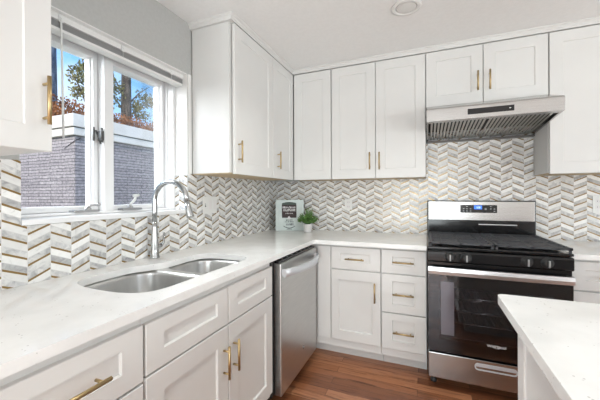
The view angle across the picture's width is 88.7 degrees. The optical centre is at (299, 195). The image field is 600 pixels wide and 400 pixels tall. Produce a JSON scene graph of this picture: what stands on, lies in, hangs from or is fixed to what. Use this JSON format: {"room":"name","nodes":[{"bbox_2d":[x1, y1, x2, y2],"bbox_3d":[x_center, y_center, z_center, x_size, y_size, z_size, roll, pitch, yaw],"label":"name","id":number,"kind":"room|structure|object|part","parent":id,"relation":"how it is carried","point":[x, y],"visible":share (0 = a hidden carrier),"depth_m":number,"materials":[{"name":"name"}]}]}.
{"room":"kitchen","nodes":[
{"label":"kitchen","id":0,"kind":"room"},
{"bbox_2d":[0,0,276,225],"bbox_3d":[-1.421,0.066,0.708,0.280,2.390,5.950,0,0,22],"label":"wall","id":1,"kind":"structure","parent":0,"point":[148,26],"depth_m":1.69,"materials":[{"name":"paint"}]},
{"bbox_2d":[0,0,51,155],"bbox_3d":[-1.049,-0.617,0.756,0.356,0.953,0.629,0,0,22],"label":"upper cabinet","id":2,"kind":"object","parent":1,"relation":"attached to","point":[25,25],"visible":1,"depth_m":0.93,"materials":[{"name":"paint"}]},
{"bbox_3d":[-0.790,-0.298,0.962,0.036,0.150,0.012,0,0,22],"label":"handle","id":3,"kind":"part","parent":2,"relation":"part of","materials":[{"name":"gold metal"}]},
{"bbox_2d":[21,5,191,225],"bbox_3d":[-1.019,-0.342,1.660,0.287,0.912,0.932,0,0,22],"label":"window","id":4,"kind":"structure","parent":1,"relation":"in","point":[172,104],"depth_m":1.64,"materials":[{"name":"plastic"}]},
{"bbox_3d":[-1.181,-0.341,1.473,0.070,0.841,0.384,0,0,22],"label":"sash","id":5,"kind":"part","parent":4,"relation":"part of","materials":[{"name":"plastic"}]},
{"bbox_3d":[-1.040,0.050,1.550,0.022,0.028,0.067,0,0,29],"label":"crank handle","id":6,"kind":"part","parent":4,"relation":"part of","materials":[{"name":"grey metal"}]},
{"bbox_3d":[-1.023,0.103,1.646,0.287,0.022,0.900,0,0,22],"label":"sill","id":7,"kind":"part","parent":4,"relation":"part of","materials":[{"name":"plastic"}]},
{"bbox_2d":[51,10,183,137],"bbox_3d":[-0.947,-0.523,1.612,0.078,0.542,0.890,0,0,22],"label":"window blind","id":8,"kind":"object","parent":4,"relation":"attached to","point":[62,26],"visible":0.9,"depth_m":1.52,"materials":[{"name":"plastic"}]},
{"bbox_3d":[-0.957,-0.726,1.616,0.052,0.014,0.882,0,0,22],"label":"rail","id":9,"kind":"part","parent":8,"relation":"part of","materials":[{"name":"paint"}]},
{"bbox_3d":[-0.944,0.024,1.753,0.055,0.074,0.030,0,0,-28],"label":"crank handle","id":10,"kind":"part","parent":4,"relation":"part of","materials":[{"name":"white plastic"}]},
{"bbox_3d":[-1.012,-0.342,1.883,0.070,0.841,0.393,0,0,22],"label":"sash","id":11,"kind":"part","parent":4,"relation":"part of","materials":[{"name":"plastic"}]},
{"bbox_2d":[0,159,277,289],"bbox_3d":[-0.821,0.099,1.780,0.008,0.486,3.092,0,0,22],"label":"backsplash","id":12,"kind":"structure","parent":1,"relation":"attached to","point":[29,254],"depth_m":1.53,"materials":[{"name":"tile"}]},
{"bbox_2d":[203,197,216,213],"bbox_3d":[-0.637,0.065,2.196,0.014,0.120,0.150,0,0,22],"label":"switch plate","id":13,"kind":"object","parent":1,"relation":"attached to","point":[209,203],"visible":1,"depth_m":2.19,"materials":[{"name":"white plastic"}]},
{"bbox_2d":[192,21,272,178],"bbox_3d":[-0.443,-0.620,2.221,0.356,0.958,0.543,0,0,22],"label":"upper cabinet","id":14,"kind":"object","parent":1,"relation":"attached to","point":[232,75],"visible":1,"depth_m":2.01,"materials":[{"name":"paint"}]},
{"bbox_3d":[-0.375,-0.283,1.964,0.036,0.140,0.012,0,0,22],"label":"handle","id":15,"kind":"part","parent":14,"relation":"part of","materials":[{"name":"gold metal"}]},
{"bbox_3d":[-0.317,-0.616,2.180,0.019,0.950,0.519,0,0,22],"label":"door","id":16,"kind":"part","parent":14,"relation":"part of","materials":[{"name":"paint"}]},
{"bbox_2d":[244,58,292,180],"bbox_3d":[-0.263,-0.621,2.657,0.356,0.958,0.397,0,0,22],"label":"upper cabinet","id":17,"kind":"object","parent":1,"relation":"attached to","point":[282,79],"visible":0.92,"depth_m":2.59,"materials":[{"name":"paint"}]},
{"bbox_3d":[-0.161,-0.287,2.482,0.036,0.140,0.012,0,0,22],"label":"handle","id":18,"kind":"part","parent":17,"relation":"part of","materials":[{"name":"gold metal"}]},
{"bbox_3d":[-0.140,-0.618,2.607,0.019,0.950,0.392,0,0,22],"label":"door","id":19,"kind":"part","parent":17,"relation":"part of","materials":[{"name":"paint"}]},
{"bbox_2d":[187,11,599,76],"bbox_3d":[1.309,-1.124,1.717,4.000,0.035,1.020,0,0,22],"label":"trim","id":20,"kind":"structure","parent":1,"relation":"attached to","point":[230,16],"depth_m":2.20,"materials":[{"name":"paint"}]},
{"bbox_2d":[156,0,599,84],"bbox_3d":[0.759,-1.196,-0.199,5.050,0.120,5.950,0,0,22],"label":"ceiling","id":21,"kind":"structure","parent":0,"point":[304,33],"depth_m":1.99,"materials":[{"name":"paint"}]},
{"bbox_2d":[391,0,421,15],"bbox_3d":[0.644,-1.134,1.851,0.176,0.009,0.176,0,0,22],"label":"recessed light","id":22,"kind":"object","parent":21,"relation":"in","point":[402,7],"visible":1,"depth_m":1.84,"materials":[{"name":"paint"}]},
{"bbox_2d":[270,339,517,399],"bbox_3d":[0.837,1.304,-0.358,5.300,0.100,6.200,0,0,22],"label":"floor","id":23,"kind":"structure","parent":0,"point":[327,374],"depth_m":2.03,"materials":[{"name":"brown wood"}]},
{"bbox_2d":[0,319,142,399],"bbox_3d":[-0.844,0.817,0.854,0.663,0.884,0.467,0,0,22],"label":"base cabinet","id":24,"kind":"object","parent":23,"relation":"on","point":[109,366],"visible":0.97,"depth_m":0.81,"materials":[{"name":"paint"}]},
{"bbox_3d":[-0.554,0.490,0.737,0.036,0.012,0.200,0,0,22],"label":"handle","id":25,"kind":"part","parent":24,"relation":"part of","materials":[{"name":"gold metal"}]},
{"bbox_3d":[-0.580,0.715,0.745,0.019,0.260,0.459,0,0,22],"label":"drawer","id":26,"kind":"part","parent":24,"relation":"part of","materials":[{"name":"paint"}]},
{"bbox_2d":[140,263,271,399],"bbox_3d":[-0.590,0.815,1.468,0.663,0.884,0.858,0,0,22],"label":"base cabinet","id":27,"kind":"object","parent":23,"relation":"on","point":[215,343],"visible":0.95,"depth_m":1.28,"materials":[{"name":"paint"}]},
{"bbox_3d":[-0.407,0.485,1.164,0.019,0.162,0.430,0,0,22],"label":"false drawer","id":28,"kind":"part","parent":27,"relation":"part of","materials":[{"name":"paint"}]},
{"bbox_3d":[-0.406,0.847,1.165,0.019,0.548,0.430,0,0,22],"label":"door","id":29,"kind":"part","parent":27,"relation":"part of","materials":[{"name":"paint"}]},
{"bbox_3d":[-0.311,0.718,1.322,0.036,0.140,0.012,0,0,22],"label":"handle","id":30,"kind":"part","parent":27,"relation":"part of","materials":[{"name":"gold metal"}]},
{"bbox_3d":[-0.283,0.716,1.389,0.036,0.140,0.012,0,0,22],"label":"handle","id":31,"kind":"part","parent":27,"relation":"part of","materials":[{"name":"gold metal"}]},
{"bbox_3d":[-0.244,0.484,1.560,0.019,0.162,0.415,0,0,22],"label":"false drawer","id":32,"kind":"part","parent":27,"relation":"part of","materials":[{"name":"paint"}]},
{"bbox_3d":[-0.242,0.846,1.561,0.019,0.548,0.415,0,0,22],"label":"door","id":33,"kind":"part","parent":27,"relation":"part of","materials":[{"name":"paint"}]},
{"bbox_2d":[268,245,318,399],"bbox_3d":[-0.239,0.815,2.149,0.696,0.878,0.649,0,0,22],"label":"dishwasher","id":34,"kind":"object","parent":23,"relation":"on","point":[293,295],"visible":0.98,"depth_m":1.91,"materials":[{"name":"silver metal"}]},
{"bbox_3d":[0.048,0.452,2.048,0.086,0.050,0.580,0,0,22],"label":"handle","id":35,"kind":"part","parent":34,"relation":"part of","materials":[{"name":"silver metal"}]},
{"bbox_2d":[310,244,383,360],"bbox_3d":[0.190,0.809,2.685,1.099,0.884,0.663,0,0,22],"label":"base cabinet","id":36,"kind":"object","parent":23,"relation":"on","point":[348,278],"visible":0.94,"depth_m":2.30,"materials":[{"name":"paint"}]},
{"bbox_2d":[0,229,426,379],"bbox_3d":[-0.070,0.355,1.713,1.444,0.030,2.660,0,0,22],"label":"countertop","id":37,"kind":"structure","parent":36,"relation":"on","point":[40,321],"depth_m":1.06,"materials":[{"name":"white stone"}]},
{"bbox_2d":[83,258,239,292],"bbox_3d":[-0.593,0.473,1.463,0.480,0.201,0.793,0,0,22],"label":"double sink","id":38,"kind":"object","parent":37,"relation":"in","point":[153,280],"visible":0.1,"depth_m":1.52,"materials":[{"name":"metal"}]},
{"bbox_3d":[-0.660,0.474,1.303,0.440,0.200,0.409,0,0,22],"label":"bowl","id":39,"kind":"part","parent":38,"relation":"part of","materials":[{"name":"metal"}]},
{"bbox_3d":[-0.477,0.473,1.649,0.368,0.200,0.317,0,0,22],"label":"bowl","id":40,"kind":"part","parent":38,"relation":"part of","materials":[{"name":"metal"}]},
{"bbox_2d":[150,179,193,258],"bbox_3d":[-0.689,0.126,1.670,0.284,0.431,0.083,0,0,22],"label":"faucet","id":41,"kind":"object","parent":37,"relation":"on","point":[155,245],"visible":1,"depth_m":1.68,"materials":[{"name":"silver metal"}]},
{"bbox_3d":[-0.783,0.251,1.721,0.024,0.090,0.062,0,0,42],"label":"lever","id":42,"kind":"part","parent":41,"relation":"part of","materials":[{"name":"silver metal"}]},
{"bbox_3d":[-0.699,0.026,1.663,0.246,0.231,0.028,0,0,20],"label":"spout","id":43,"kind":"part","parent":41,"relation":"part of","materials":[{"name":"silver metal"}]},
{"bbox_2d":[276,200,303,230],"bbox_3d":[-0.095,0.188,2.984,0.272,0.299,0.053,0,0,-2],"label":"decorative sign","id":44,"kind":"object","parent":37,"relation":"on","point":[288,212],"visible":1,"depth_m":2.97,"materials":[{"name":"white paper"}]},
{"bbox_2d":[298,207,318,231],"bbox_3d":[0.073,0.220,2.866,0.205,0.232,0.192,0,0,-31],"label":"potted herb","id":45,"kind":"object","parent":37,"relation":"on","point":[307,219],"visible":1,"depth_m":2.84,"materials":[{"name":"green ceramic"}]},
{"bbox_2d":[303,223,311,231],"bbox_3d":[0.078,0.298,2.869,0.086,0.076,0.086,0,0,22],"label":"pot","id":46,"kind":"object","parent":45,"relation":"attached to","point":[307,226],"depth_m":2.84,"materials":[{"name":"white ceramic"}]},
{"bbox_3d":[0.195,0.735,2.375,0.102,0.703,0.014,0,0,22],"label":"filler panel","id":47,"kind":"part","parent":36,"relation":"part of","materials":[{"name":"paint"}]},
{"bbox_3d":[0.404,0.468,2.256,0.140,0.012,0.036,0,0,22],"label":"handle","id":48,"kind":"part","parent":36,"relation":"part of","materials":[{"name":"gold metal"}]},
{"bbox_3d":[0.414,0.466,2.281,0.366,0.166,0.019,0,0,22],"label":"drawer","id":49,"kind":"part","parent":36,"relation":"part of","materials":[{"name":"paint"}]},
{"bbox_3d":[0.416,0.821,2.282,0.366,0.529,0.019,0,0,22],"label":"door","id":50,"kind":"part","parent":36,"relation":"part of","materials":[{"name":"paint"}]},
{"bbox_2d":[381,248,426,368],"bbox_3d":[0.839,0.807,2.416,0.303,0.884,0.663,0,0,22],"label":"base cabinet","id":51,"kind":"object","parent":23,"relation":"on","point":[403,271],"visible":1,"depth_m":2.15,"materials":[{"name":"paint"}]},
{"bbox_3d":[0.719,0.959,2.127,0.140,0.012,0.036,0,0,22],"label":"handle","id":52,"kind":"part","parent":51,"relation":"part of","materials":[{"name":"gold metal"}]},
{"bbox_3d":[0.718,0.690,2.126,0.140,0.012,0.036,0,0,22],"label":"handle","id":53,"kind":"part","parent":51,"relation":"part of","materials":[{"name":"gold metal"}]},
{"bbox_3d":[0.717,0.465,2.126,0.140,0.012,0.036,0,0,22],"label":"handle","id":54,"kind":"part","parent":51,"relation":"part of","materials":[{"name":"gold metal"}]},
{"bbox_3d":[0.730,0.959,2.152,0.295,0.252,0.019,0,0,22],"label":"drawer","id":55,"kind":"part","parent":51,"relation":"part of","materials":[{"name":"paint"}]},
{"bbox_3d":[0.729,0.690,2.152,0.295,0.269,0.019,0,0,22],"label":"drawer","id":56,"kind":"part","parent":51,"relation":"part of","materials":[{"name":"paint"}]},
{"bbox_3d":[0.728,0.465,2.151,0.295,0.166,0.019,0,0,22],"label":"drawer","id":57,"kind":"part","parent":51,"relation":"part of","materials":[{"name":"paint"}]},
{"bbox_2d":[427,201,575,393],"bbox_3d":[1.309,0.643,2.155,0.758,1.208,0.730,0,0,22],"label":"gas range","id":58,"kind":"object","parent":23,"relation":"on","point":[478,251],"visible":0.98,"depth_m":1.96,"materials":[{"name":"black metal"}]},
{"bbox_3d":[0.949,0.387,1.934,0.060,0.060,0.029,0,0,22],"label":"knob","id":59,"kind":"part","parent":58,"relation":"part of","materials":[{"name":"black plastic"}]},
{"bbox_3d":[1.034,0.387,1.899,0.060,0.060,0.029,0,0,22],"label":"knob","id":60,"kind":"part","parent":58,"relation":"part of","materials":[{"name":"black plastic"}]},
{"bbox_3d":[1.200,1.093,1.888,0.748,0.161,0.061,0,0,22],"label":"drawer","id":61,"kind":"part","parent":58,"relation":"part of","materials":[{"name":"metal"}]},
{"bbox_3d":[1.428,0.120,2.445,0.734,0.148,0.003,0,0,22],"label":"steel panel","id":62,"kind":"part","parent":58,"relation":"part of","materials":[{"name":"silver metal"}]},
{"bbox_2d":[427,235,573,256],"bbox_3d":[1.306,0.334,2.150,0.758,0.016,0.631,0,0,22],"label":"cooktop","id":63,"kind":"object","parent":58,"relation":"in","point":[431,247],"depth_m":1.87,"materials":[{"name":"black metal"}]},
{"bbox_3d":[1.196,0.387,1.884,0.756,0.074,0.067,0,0,22],"label":"control panel","id":64,"kind":"part","parent":58,"relation":"part of","materials":[{"name":"black metal"}]},
{"bbox_2d":[428,261,575,363],"bbox_3d":[1.287,0.712,2.101,0.750,0.572,0.604,0,0,22],"label":"oven","id":65,"kind":"object","parent":58,"relation":"in","point":[466,320],"depth_m":1.95,"materials":[{"name":"glass"}]},
{"bbox_3d":[1.323,0.386,1.779,0.060,0.060,0.029,0,0,22],"label":"knob","id":66,"kind":"part","parent":58,"relation":"part of","materials":[{"name":"black plastic"}]},
{"bbox_3d":[1.413,0.386,1.742,0.060,0.060,0.029,0,0,22],"label":"knob","id":67,"kind":"part","parent":58,"relation":"part of","materials":[{"name":"black plastic"}]},
{"bbox_2d":[518,335,560,399],"bbox_3d":[0.801,0.811,0.115,0.846,0.884,1.550,0,0,22],"label":"base cabinet","id":68,"kind":"object","parent":23,"relation":"on","point":[533,384],"visible":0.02,"depth_m":0.89,"materials":[{"name":"paint"}]},
{"bbox_2d":[498,294,599,399],"bbox_3d":[0.797,0.354,0.119,0.933,0.030,1.657,0,0,22],"label":"countertop","id":69,"kind":"structure","parent":68,"relation":"on","point":[562,337],"depth_m":0.73,"materials":[{"name":"white stone"}]},
{"bbox_2d":[572,259,599,303],"bbox_3d":[2.052,0.803,1.914,0.789,0.884,0.663,0,0,22],"label":"base cabinet","id":70,"kind":"object","parent":23,"relation":"on","point":[586,273],"visible":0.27,"depth_m":1.76,"materials":[{"name":"paint"}]},
{"bbox_2d":[548,239,599,260],"bbox_3d":[2.050,0.346,1.912,0.789,0.030,0.654,0,0,22],"label":"countertop","id":71,"kind":"structure","parent":70,"relation":"on","point":[582,250],"depth_m":1.93,"materials":[{"name":"white stone"}]},
{"bbox_3d":[1.760,0.461,1.724,0.388,0.166,0.019,0,0,22],"label":"drawer","id":72,"kind":"part","parent":70,"relation":"part of","materials":[{"name":"paint"}]},
{"bbox_3d":[1.761,0.817,1.725,0.388,0.529,0.019,0,0,22],"label":"door","id":73,"kind":"part","parent":70,"relation":"part of","materials":[{"name":"paint"}]},
{"bbox_2d":[277,85,534,338],"bbox_3d":[2.002,0.049,2.402,4.750,2.390,0.200,0,0,22],"label":"wall","id":74,"kind":"structure","parent":0,"point":[293,85],"depth_m":3.15,"materials":[{"name":"paint"}]},
{"bbox_2d":[294,69,339,180],"bbox_3d":[0.172,-0.623,2.867,0.352,0.958,0.320,0,0,22],"label":"upper cabinet","id":75,"kind":"object","parent":74,"relation":"attached to","point":[312,91],"visible":0.89,"depth_m":2.72,"materials":[{"name":"paint"}]},
{"bbox_2d":[345,199,351,209],"bbox_3d":[0.466,0.081,2.918,0.072,0.100,0.006,0,0,22],"label":"outlet plate","id":76,"kind":"object","parent":74,"relation":"attached to","point":[348,202],"visible":1,"depth_m":2.92,"materials":[{"name":"white plastic"}]},
{"bbox_2d":[331,54,425,180],"bbox_3d":[0.678,-0.625,2.638,0.754,0.958,0.356,0,0,22],"label":"upper cabinet","id":77,"kind":"object","parent":74,"relation":"attached to","point":[379,108],"visible":1,"depth_m":2.49,"materials":[{"name":"paint"}]},
{"bbox_3d":[0.452,-0.620,2.588,0.370,0.950,0.019,0,0,22],"label":"door","id":78,"kind":"part","parent":77,"relation":"part of","materials":[{"name":"paint"}]},
{"bbox_3d":[0.645,-0.285,2.480,0.012,0.140,0.036,0,0,22],"label":"handle","id":79,"kind":"part","parent":77,"relation":"part of","materials":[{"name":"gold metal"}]},
{"bbox_3d":[0.800,-0.621,2.444,0.376,0.950,0.019,0,0,22],"label":"door","id":80,"kind":"part","parent":77,"relation":"part of","materials":[{"name":"paint"}]},
{"bbox_2d":[278,122,599,241],"bbox_3d":[1.619,-0.170,2.447,3.992,1.030,0.008,0,0,22],"label":"backsplash","id":81,"kind":"structure","parent":74,"relation":"attached to","point":[498,169],"depth_m":2.55,"materials":[{"name":"tile"}]},
{"bbox_2d":[426,33,547,106],"bbox_3d":[1.381,-0.895,2.346,0.766,0.423,0.356,0,0,22],"label":"upper cabinet","id":82,"kind":"object","parent":74,"relation":"attached to","point":[518,67],"visible":0.91,"depth_m":2.20,"materials":[{"name":"paint"}]},
{"bbox_3d":[1.153,-0.890,2.297,0.378,0.415,0.019,0,0,22],"label":"door","id":83,"kind":"part","parent":82,"relation":"part of","materials":[{"name":"paint"}]},
{"bbox_3d":[1.286,-0.831,2.212,0.012,0.140,0.036,0,0,22],"label":"handle","id":84,"kind":"part","parent":82,"relation":"part of","materials":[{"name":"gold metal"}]},
{"bbox_3d":[1.356,-0.829,2.183,0.012,0.140,0.036,0,0,22],"label":"handle","id":85,"kind":"part","parent":82,"relation":"part of","materials":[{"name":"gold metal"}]},
{"bbox_2d":[426,95,564,143],"bbox_3d":[1.337,-0.566,2.235,0.759,0.230,0.596,0,0,22],"label":"range hood","id":86,"kind":"object","parent":82,"relation":"attached to","point":[536,112],"visible":1,"depth_m":2.07,"materials":[{"name":"metal"}]},
{"bbox_2d":[428,114,544,132],"bbox_3d":[1.339,-0.547,2.242,0.733,0.018,0.500,0,0,22],"label":"filter","id":87,"kind":"object","parent":86,"relation":"on","point":[429,125],"depth_m":2.31,"materials":[{"name":"grey metal"}]},
{"bbox_3d":[1.507,-0.891,2.151,0.379,0.415,0.019,0,0,22],"label":"door","id":88,"kind":"part","parent":82,"relation":"part of","materials":[{"name":"paint"}]},
{"bbox_2d":[534,25,599,175],"bbox_3d":[2.095,-0.630,2.071,0.760,0.958,0.320,0,0,22],"label":"upper cabinet","id":89,"kind":"object","parent":74,"relation":"attached to","point":[569,144],"visible":0.81,"depth_m":2.02,"materials":[{"name":"paint"}]},
{"bbox_2d":[593,195,599,212],"bbox_3d":[2.191,0.060,2.204,0.130,0.128,0.006,0,0,22],"label":"outlet plate","id":90,"kind":"object","parent":74,"relation":"attached to","point":[596,198],"visible":1,"depth_m":2.22,"materials":[{"name":"white plastic"}]},
{"label":"outside","id":91,"kind":"structure","parent":0,"visible":0},
{"bbox_2d":[52,93,153,130],"bbox_3d":[-7.742,-2.533,12.836,1.034,2.248,7.863,0,0,22],"label":"hedge","id":92,"kind":"object","parent":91,"point":[56,110],"visible":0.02,"depth_m":11.49,"materials":[{"name":"orange plant"}]},
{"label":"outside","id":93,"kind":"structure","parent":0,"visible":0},
{"bbox_3d":[-15.997,1.742,17.866,39.650,0.100,65.000,0,0,22],"label":"ground","id":94,"kind":"structure","parent":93,"visible":0},
{"bbox_2d":[51,46,57,108],"bbox_3d":[-10.263,-4.147,12.221,1.721,11.653,1.652,0,0,22],"label":"tree","id":95,"kind":"object","parent":94,"relation":"on","point":[53,50],"visible":0.04,"depth_m":12.32,"materials":[{"name":"green plant"}]},
{"bbox_2d":[65,58,84,102],"bbox_3d":[-9.103,-2.227,13.310,0.966,7.806,1.943,0,0,22],"label":"tree","id":96,"kind":"object","parent":94,"relation":"on","point":[81,67],"visible":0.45,"depth_m":12.79,"materials":[{"name":"green plant"}]},
{"bbox_2d":[20,113,153,207],"bbox_3d":[-5.306,-0.111,11.352,3.800,3.540,8.050,0,0,22],"label":"brick outbuilding","id":97,"kind":"structure","parent":94,"relation":"on","point":[56,178],"depth_m":7.61,"materials":[{"name":"grey brick"}]},
{"bbox_2d":[113,72,153,124],"bbox_3d":[-9.302,-3.584,16.936,0.928,10.502,3.352,0,0,22],"label":"tree","id":98,"kind":"object","parent":94,"relation":"on","point":[126,106],"visible":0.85,"depth_m":16.57,"materials":[{"name":"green plant"}]}
]}

